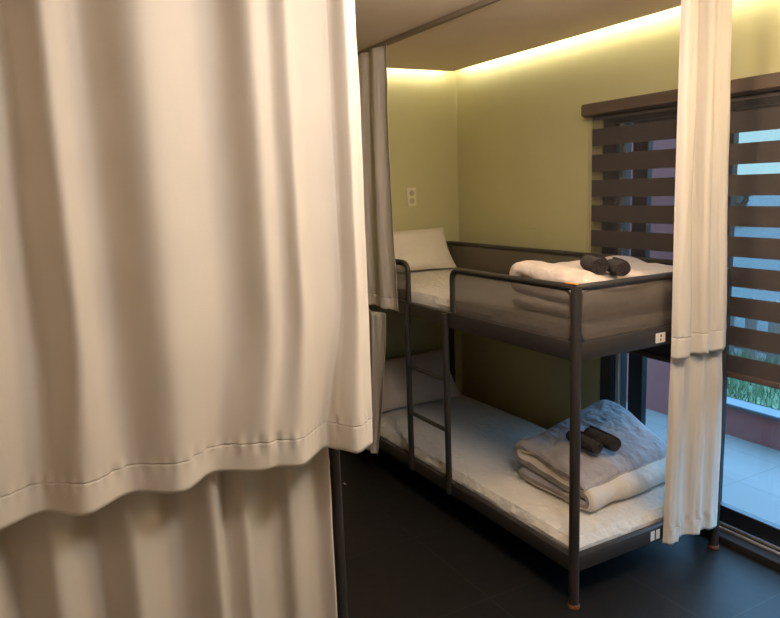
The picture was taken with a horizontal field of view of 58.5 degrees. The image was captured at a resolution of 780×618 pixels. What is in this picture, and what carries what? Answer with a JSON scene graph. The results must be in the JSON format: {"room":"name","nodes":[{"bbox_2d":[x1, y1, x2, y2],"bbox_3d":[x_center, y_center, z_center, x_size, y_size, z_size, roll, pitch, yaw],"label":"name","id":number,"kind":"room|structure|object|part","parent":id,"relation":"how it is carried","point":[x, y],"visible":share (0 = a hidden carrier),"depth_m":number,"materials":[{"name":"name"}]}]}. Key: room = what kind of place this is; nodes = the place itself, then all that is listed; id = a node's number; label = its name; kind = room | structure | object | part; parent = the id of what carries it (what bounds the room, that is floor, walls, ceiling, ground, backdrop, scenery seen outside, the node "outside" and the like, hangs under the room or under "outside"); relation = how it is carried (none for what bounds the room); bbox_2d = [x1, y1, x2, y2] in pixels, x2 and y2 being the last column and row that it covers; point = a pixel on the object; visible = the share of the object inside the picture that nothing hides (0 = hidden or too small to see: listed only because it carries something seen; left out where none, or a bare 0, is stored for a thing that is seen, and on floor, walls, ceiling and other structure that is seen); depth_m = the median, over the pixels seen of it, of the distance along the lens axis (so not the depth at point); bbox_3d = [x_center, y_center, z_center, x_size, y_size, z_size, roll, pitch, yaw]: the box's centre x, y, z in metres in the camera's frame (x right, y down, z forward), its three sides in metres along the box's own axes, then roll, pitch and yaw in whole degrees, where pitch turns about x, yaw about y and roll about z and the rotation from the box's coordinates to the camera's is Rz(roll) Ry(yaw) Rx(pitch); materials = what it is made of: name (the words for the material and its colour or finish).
{"room":"dormitory","nodes":[
{"label":"dormitory","id":0,"kind":"room"},
{"bbox_2d":[368,68,461,393],"bbox_3d":[-0.884,-0.329,4.199,3.277,2.620,0.100,-8,11,-28],"label":"wall","id":1,"kind":"structure","parent":0,"point":[422,110],"depth_m":4.68,"materials":[{"name":"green paint"}]},
{"bbox_2d":[407,187,416,206],"bbox_3d":[0.145,-0.747,4.648,0.072,0.124,0.012,-8,11,-28],"label":"wall socket","id":2,"kind":"object","parent":1,"relation":"attached to","point":[411,192],"visible":1,"depth_m":4.64,"materials":[{"name":"beige plastic"}]},
{"bbox_2d":[355,0,680,70],"bbox_3d":[0.397,-1.202,1.681,3.337,0.290,5.465,-8,11,-28],"label":"ceiling","id":3,"kind":"structure","parent":0,"point":[502,28],"depth_m":3.28,"materials":[{"name":"paint"}]},
{"bbox_2d":[0,0,372,529],"bbox_3d":[-0.564,-0.271,1.645,1.148,1.459,0.152,-8,11,-28],"label":"curtain","id":4,"kind":"object","parent":3,"relation":"hanging from","point":[184,289],"visible":1,"depth_m":1.66,"materials":[{"name":"beige fabric"}]},
{"bbox_2d":[357,0,499,55],"bbox_3d":[0.532,-1.357,3.438,0.876,0.022,2.133,-8,11,-28],"label":"track","id":5,"kind":"object","parent":3,"relation":"attached to","point":[478,5],"visible":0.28,"depth_m":3.15,"materials":[{"name":"white metal"}]},
{"bbox_2d":[358,44,398,311],"bbox_3d":[-0.075,-0.681,3.721,0.088,1.355,0.471,-8,11,-28],"label":"curtain","id":6,"kind":"object","parent":5,"relation":"hanging from","point":[372,65],"visible":0.7,"depth_m":3.69,"materials":[{"name":"beige fabric"}]},
{"bbox_2d":[671,0,732,358],"bbox_3d":[1.247,-0.521,2.741,0.340,1.432,0.070,-8,11,-28],"label":"curtain","id":7,"kind":"object","parent":5,"relation":"hanging from","point":[699,288],"visible":1,"depth_m":2.71,"materials":[{"name":"beige fabric"}]},
{"bbox_2d":[340,448,779,617],"bbox_3d":[0.426,1.381,2.093,3.177,0.120,5.465,-8,11,-28],"label":"floor","id":8,"kind":"structure","parent":0,"point":[413,549],"depth_m":3.04,"materials":[{"name":"tile"}]},
{"bbox_2d":[328,448,347,617],"bbox_3d":[-1.042,0.575,2.901,0.911,1.299,2.149,-8,11,-28],"label":"bunk bed","id":9,"kind":"object","parent":8,"relation":"on","point":[334,455],"visible":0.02,"depth_m":2.18,"materials":[{"name":"grey metal"}]},
{"bbox_2d":[0,448,337,617],"bbox_3d":[-0.620,0.843,1.877,1.037,0.900,0.098,-8,11,-28],"label":"curtain","id":10,"kind":"object","parent":9,"relation":"hanging from","point":[231,544],"visible":0.81,"depth_m":1.90,"materials":[{"name":"beige fabric"}]},
{"bbox_2d":[368,241,730,610],"bbox_3d":[0.562,0.361,3.769,0.911,1.301,2.149,-8,11,-28],"label":"bunk bed","id":11,"kind":"object","parent":8,"relation":"on","point":[615,316],"visible":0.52,"depth_m":2.85,"materials":[{"name":"grey metal"}]},
{"bbox_2d":[366,309,385,454],"bbox_3d":[-0.079,0.431,3.938,0.037,0.860,0.295,-8,11,-28],"label":"curtain","id":12,"kind":"object","parent":11,"relation":"hanging from","point":[377,320],"visible":0.63,"depth_m":3.90,"materials":[{"name":"beige fabric"}]},
{"bbox_3d":[-0.116,-0.186,4.003,0.004,0.199,0.849,-8,11,-28],"label":"panel","id":13,"kind":"part","parent":11,"relation":"part of","materials":[{"name":"grey"}]},
{"bbox_2d":[410,268,453,310],"bbox_3d":[0.552,-0.069,3.697,0.806,0.095,2.056,-8,11,-28],"label":"mattress","id":14,"kind":"object","parent":11,"relation":"on","point":[430,287],"visible":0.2,"depth_m":3.79,"materials":[{"name":"white fabric"}]},
{"bbox_2d":[394,227,455,270],"bbox_3d":[0.092,-0.370,4.452,0.707,0.260,0.203,-7,11,-25],"label":"pillow","id":15,"kind":"object","parent":14,"relation":"on","point":[423,249],"visible":0.53,"depth_m":4.45,"materials":[{"name":"white fabric"}]},
{"bbox_2d":[509,256,672,291],"bbox_3d":[0.927,-0.118,3.010,0.714,0.204,0.533,-8,11,-28],"label":"duvet","id":16,"kind":"object","parent":14,"relation":"on","point":[572,271],"visible":0.17,"depth_m":2.88,"materials":[{"name":"white fabric"}]},
{"bbox_2d":[580,253,608,273],"bbox_3d":[0.830,-0.186,2.833,0.075,0.076,0.175,-2,10,-1],"label":"rolled towel","id":17,"kind":"object","parent":16,"relation":"on","point":[595,263],"visible":0.99,"depth_m":2.76,"materials":[{"name":"fabric"}]},
{"bbox_2d":[607,257,630,275],"bbox_3d":[0.908,-0.171,2.787,0.064,0.066,0.156,-2,10,-1],"label":"rolled towel","id":18,"kind":"object","parent":16,"relation":"on","point":[617,266],"visible":0.97,"depth_m":2.72,"materials":[{"name":"fabric"}]},
{"bbox_3d":[0.430,0.174,4.881,0.040,1.271,0.041,-8,11,-28],"label":"post","id":19,"kind":"part","parent":11,"relation":"part of","materials":[{"name":"grey metal"}]},
{"bbox_3d":[0.488,-0.022,2.928,0.004,0.199,0.780,-8,11,-28],"label":"panel","id":20,"kind":"part","parent":11,"relation":"part of","materials":[{"name":"grey"}]},
{"bbox_3d":[0.920,-0.205,3.883,0.004,0.199,2.056,-8,11,-28],"label":"panel","id":21,"kind":"part","parent":11,"relation":"part of","materials":[{"name":"grey"}]},
{"bbox_3d":[0.553,-0.029,3.704,0.884,0.074,2.134,-8,11,-28],"label":"bed frame","id":22,"kind":"part","parent":11,"relation":"part of","materials":[{"name":"grey metal"}]},
{"bbox_3d":[0.586,0.813,3.852,0.884,0.066,2.134,-8,11,-28],"label":"bed frame","id":23,"kind":"part","parent":11,"relation":"part of","materials":[{"name":"grey metal"}]},
{"bbox_2d":[380,394,664,551],"bbox_3d":[0.584,0.778,3.845,0.806,0.079,2.056,-8,11,-28],"label":"mattress","id":24,"kind":"object","parent":11,"relation":"on","point":[484,437],"visible":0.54,"depth_m":3.51,"materials":[{"name":"white fabric"}]},
{"bbox_2d":[382,348,460,411],"bbox_3d":[0.121,0.467,4.574,0.700,0.295,0.240,-8,11,-28],"label":"pillow","id":25,"kind":"object","parent":24,"relation":"on","point":[425,388],"visible":0.6,"depth_m":4.52,"materials":[{"name":"white fabric"}]},
{"bbox_2d":[514,400,666,511],"bbox_3d":[0.976,0.667,3.308,0.622,0.287,0.572,-8,11,-28],"label":"duvet","id":26,"kind":"object","parent":24,"relation":"on","point":[639,465],"visible":0.77,"depth_m":3.19,"materials":[{"name":"grey fabric"}]},
{"bbox_2d":[566,430,602,453],"bbox_3d":[0.892,0.604,3.199,0.068,0.069,0.196,-6,11,-22],"label":"rolled towel","id":27,"kind":"object","parent":26,"relation":"on","point":[589,443],"visible":0.64,"depth_m":3.13,"materials":[{"name":"fabric"}]},
{"bbox_2d":[583,425,620,451],"bbox_3d":[0.976,0.595,3.210,0.068,0.069,0.196,-6,11,-22],"label":"rolled towel","id":28,"kind":"object","parent":26,"relation":"on","point":[610,442],"visible":0.81,"depth_m":3.16,"materials":[{"name":"brown fabric"}]},
{"bbox_3d":[0.549,-0.156,3.682,0.875,0.249,2.125,-8,11,-28],"label":"guard rail","id":29,"kind":"part","parent":11,"relation":"part of","materials":[{"name":"grey metal"}]},
{"bbox_3d":[0.707,0.551,2.665,0.040,1.271,0.041,-8,11,-28],"label":"post","id":30,"kind":"part","parent":11,"relation":"part of","materials":[{"name":"grey metal"}]},
{"bbox_3d":[1.058,-0.017,2.775,0.806,0.199,0.004,-8,11,-28],"label":"panel","id":31,"kind":"part","parent":11,"relation":"part of","materials":[{"name":"grey"}]},
{"bbox_2d":[663,350,722,544],"bbox_3d":[1.295,0.562,2.949,0.340,0.849,0.039,-8,11,-28],"label":"curtain","id":32,"kind":"object","parent":11,"relation":"hanging from","point":[693,452],"visible":0.96,"depth_m":2.94,"materials":[{"name":"beige fabric"}]},
{"bbox_3d":[1.449,0.453,3.066,0.040,1.271,0.041,-8,11,-28],"label":"post","id":33,"kind":"part","parent":11,"relation":"part of","materials":[{"name":"grey metal"}]},
{"bbox_2d":[456,0,779,428],"bbox_3d":[1.832,-0.162,2.646,0.160,2.620,5.265,-8,11,-28],"label":"wall","id":34,"kind":"structure","parent":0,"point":[524,150],"depth_m":4.07,"materials":[{"name":"green paint"}]},
{"bbox_2d":[581,89,677,145],"bbox_3d":[1.181,-0.916,3.391,0.097,0.216,0.593,-8,11,-28],"label":"roller blind","id":35,"kind":"object","parent":34,"relation":"attached to","point":[667,100],"depth_m":3.36,"materials":[{"name":"brown fabric"}]},
{"bbox_2d":[588,148,675,251],"bbox_3d":[1.209,-0.534,3.434,0.097,0.468,0.542,-8,11,-28],"label":"roller blind","id":36,"kind":"object","parent":34,"relation":"attached to","point":[663,158],"depth_m":3.44,"materials":[{"name":"brown fabric"}]},
{"bbox_3d":[1.061,-0.597,3.706,0.004,0.850,0.019,-8,11,-28],"label":"pull chain","id":37,"kind":"part","parent":36,"relation":"part of","materials":[{"name":"white plastic"}]},
{"bbox_2d":[600,95,779,570],"bbox_3d":[1.685,0.102,2.913,0.225,2.020,2.800,-8,11,-28],"label":"door","id":38,"kind":"structure","parent":34,"relation":"attached to","point":[753,536],"depth_m":3.51,"materials":[{"name":"metal"}]},
{"bbox_3d":[1.427,0.024,3.471,0.040,1.898,0.565,-8,11,-28],"label":"sash","id":39,"kind":"part","parent":38,"relation":"part of","materials":[{"name":"black metal"}]},
{"bbox_3d":[1.716,0.089,2.891,0.120,1.990,2.135,-8,11,-28],"label":"frame","id":40,"kind":"part","parent":38,"relation":"part of","materials":[{"name":"black metal"}]},
{"bbox_3d":[1.722,1.079,3.084,0.225,0.036,2.800,-8,11,-28],"label":"sill","id":41,"kind":"part","parent":38,"relation":"part of","materials":[{"name":"metal"}]},
{"bbox_3d":[1.706,1.062,3.035,0.048,0.014,1.965,-8,11,-28],"label":"floor rail","id":42,"kind":"part","parent":38,"relation":"part of","materials":[{"name":"metal"}]},
{"bbox_3d":[1.829,0.149,2.663,0.040,1.898,1.435,-8,11,-28],"label":"sash","id":43,"kind":"part","parent":38,"relation":"part of","materials":[{"name":"black metal"}]},
{"bbox_2d":[726,354,779,388],"bbox_3d":[1.570,0.257,2.961,0.097,0.101,0.240,-8,11,-28],"label":"roller blind","id":44,"kind":"object","parent":34,"relation":"attached to","point":[767,374],"depth_m":2.98,"materials":[{"name":"brown fabric"}]},
{"bbox_2d":[727,206,779,227],"bbox_3d":[1.529,-0.384,2.880,0.097,0.084,0.231,-8,11,-28],"label":"roller blind","id":45,"kind":"object","parent":34,"relation":"attached to","point":[741,216],"depth_m":2.90,"materials":[{"name":"brown fabric"}]},
{"bbox_2d":[727,236,779,259],"bbox_3d":[1.537,-0.258,2.896,0.097,0.085,0.233,-8,11,-28],"label":"roller blind","id":46,"kind":"object","parent":34,"relation":"attached to","point":[747,247],"depth_m":2.91,"materials":[{"name":"brown fabric"}]},
{"bbox_2d":[727,266,779,291],"bbox_3d":[1.545,-0.131,2.912,0.097,0.085,0.235,-8,11,-28],"label":"roller blind","id":47,"kind":"object","parent":34,"relation":"attached to","point":[751,278],"depth_m":2.92,"materials":[{"name":"brown fabric"}]},
{"bbox_2d":[728,173,779,195],"bbox_3d":[1.521,-0.511,2.862,0.097,0.085,0.226,-8,11,-28],"label":"roller blind","id":48,"kind":"object","parent":34,"relation":"attached to","point":[750,184],"depth_m":2.88,"materials":[{"name":"brown fabric"}]},
{"bbox_2d":[728,325,779,354],"bbox_3d":[1.563,0.122,2.941,0.097,0.085,0.232,-8,11,-28],"label":"roller blind","id":49,"kind":"object","parent":34,"relation":"attached to","point":[769,342],"depth_m":2.96,"materials":[{"name":"brown fabric"}]},
{"bbox_2d":[729,140,779,164],"bbox_3d":[1.514,-0.637,2.844,0.097,0.085,0.220,-8,11,-28],"label":"roller blind","id":50,"kind":"object","parent":34,"relation":"attached to","point":[764,151],"depth_m":2.86,"materials":[{"name":"brown fabric"}]},
{"bbox_2d":[729,296,779,322],"bbox_3d":[1.556,-0.004,2.922,0.097,0.085,0.224,-8,11,-28],"label":"roller blind","id":51,"kind":"object","parent":34,"relation":"attached to","point":[769,311],"depth_m":2.94,"materials":[{"name":"brown fabric"}]},
{"bbox_2d":[730,72,779,101],"bbox_3d":[1.499,-0.892,2.810,0.097,0.088,0.213,-8,11,-28],"label":"roller blind","id":52,"kind":"object","parent":34,"relation":"attached to","point":[765,85],"depth_m":2.79,"materials":[{"name":"brown fabric"}]},
{"bbox_2d":[730,107,779,133],"bbox_3d":[1.507,-0.764,2.826,0.097,0.085,0.215,-8,11,-28],"label":"roller blind","id":53,"kind":"object","parent":34,"relation":"attached to","point":[765,118],"depth_m":2.84,"materials":[{"name":"brown fabric"}]},
{"label":"outside","id":54,"kind":"structure","parent":0,"visible":0},
{"bbox_2d":[732,195,779,360],"bbox_3d":[59.006,-4.495,23.051,117.700,0.400,100.000,-8,11,-28],"label":"ground","id":55,"kind":"structure","parent":54,"point":[755,200],"depth_m":12.43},
{"bbox_2d":[626,124,779,450],"bbox_3d":[3.293,-0.296,2.511,0.230,3.120,13.450,-8,11,-28],"label":"wall","id":56,"kind":"structure","parent":55,"relation":"on","point":[658,372],"depth_m":4.79,"materials":[{"name":"pink paint"}]},
{"bbox_2d":[726,397,779,420],"bbox_3d":[4.306,1.179,0.905,0.130,0.023,9.300,-8,11,-28],"label":"coping","id":57,"kind":"object","parent":56,"relation":"on","point":[741,405],"depth_m":4.42,"materials":[{"name":"concrete"}]},
{"bbox_2d":[736,174,751,205],"bbox_3d":[9.755,-3.293,20.989,1.935,1.703,1.954,-8,11,-28],"label":"tree","id":58,"kind":"object","parent":55,"relation":"on","point":[740,200],"visible":0.05,"depth_m":20.29,"materials":[{"name":"green plant"}]},
{"bbox_2d":[727,347,779,410],"bbox_3d":[3.225,0.658,4.153,1.137,0.187,6.100,-8,11,-28],"label":"grass","id":59,"kind":"structure","parent":55,"relation":"on","point":[761,395],"depth_m":4.79,"materials":[{"name":"green plant"}]},
{"bbox_2d":[729,297,779,364],"bbox_3d":[3.215,0.226,5.527,0.047,0.560,5.800,-8,11,-28],"label":"picket fence","id":60,"kind":"object","parent":55,"relation":"on","point":[749,323],"visible":0.03,"depth_m":5.80,"materials":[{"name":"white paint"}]},
{"bbox_3d":[3.230,0.372,5.558,0.025,0.060,5.800,-8,11,-28],"label":"rail","id":61,"kind":"part","parent":60,"relation":"part of","materials":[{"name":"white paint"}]},
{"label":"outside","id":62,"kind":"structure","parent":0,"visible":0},
{"bbox_2d":[626,402,779,524],"bbox_3d":[2.677,1.206,2.714,1.063,0.140,14.000,-8,11,-28],"label":"floor","id":63,"kind":"structure","parent":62,"point":[751,471],"depth_m":3.98,"materials":[{"name":"grey tile"}]}
]}

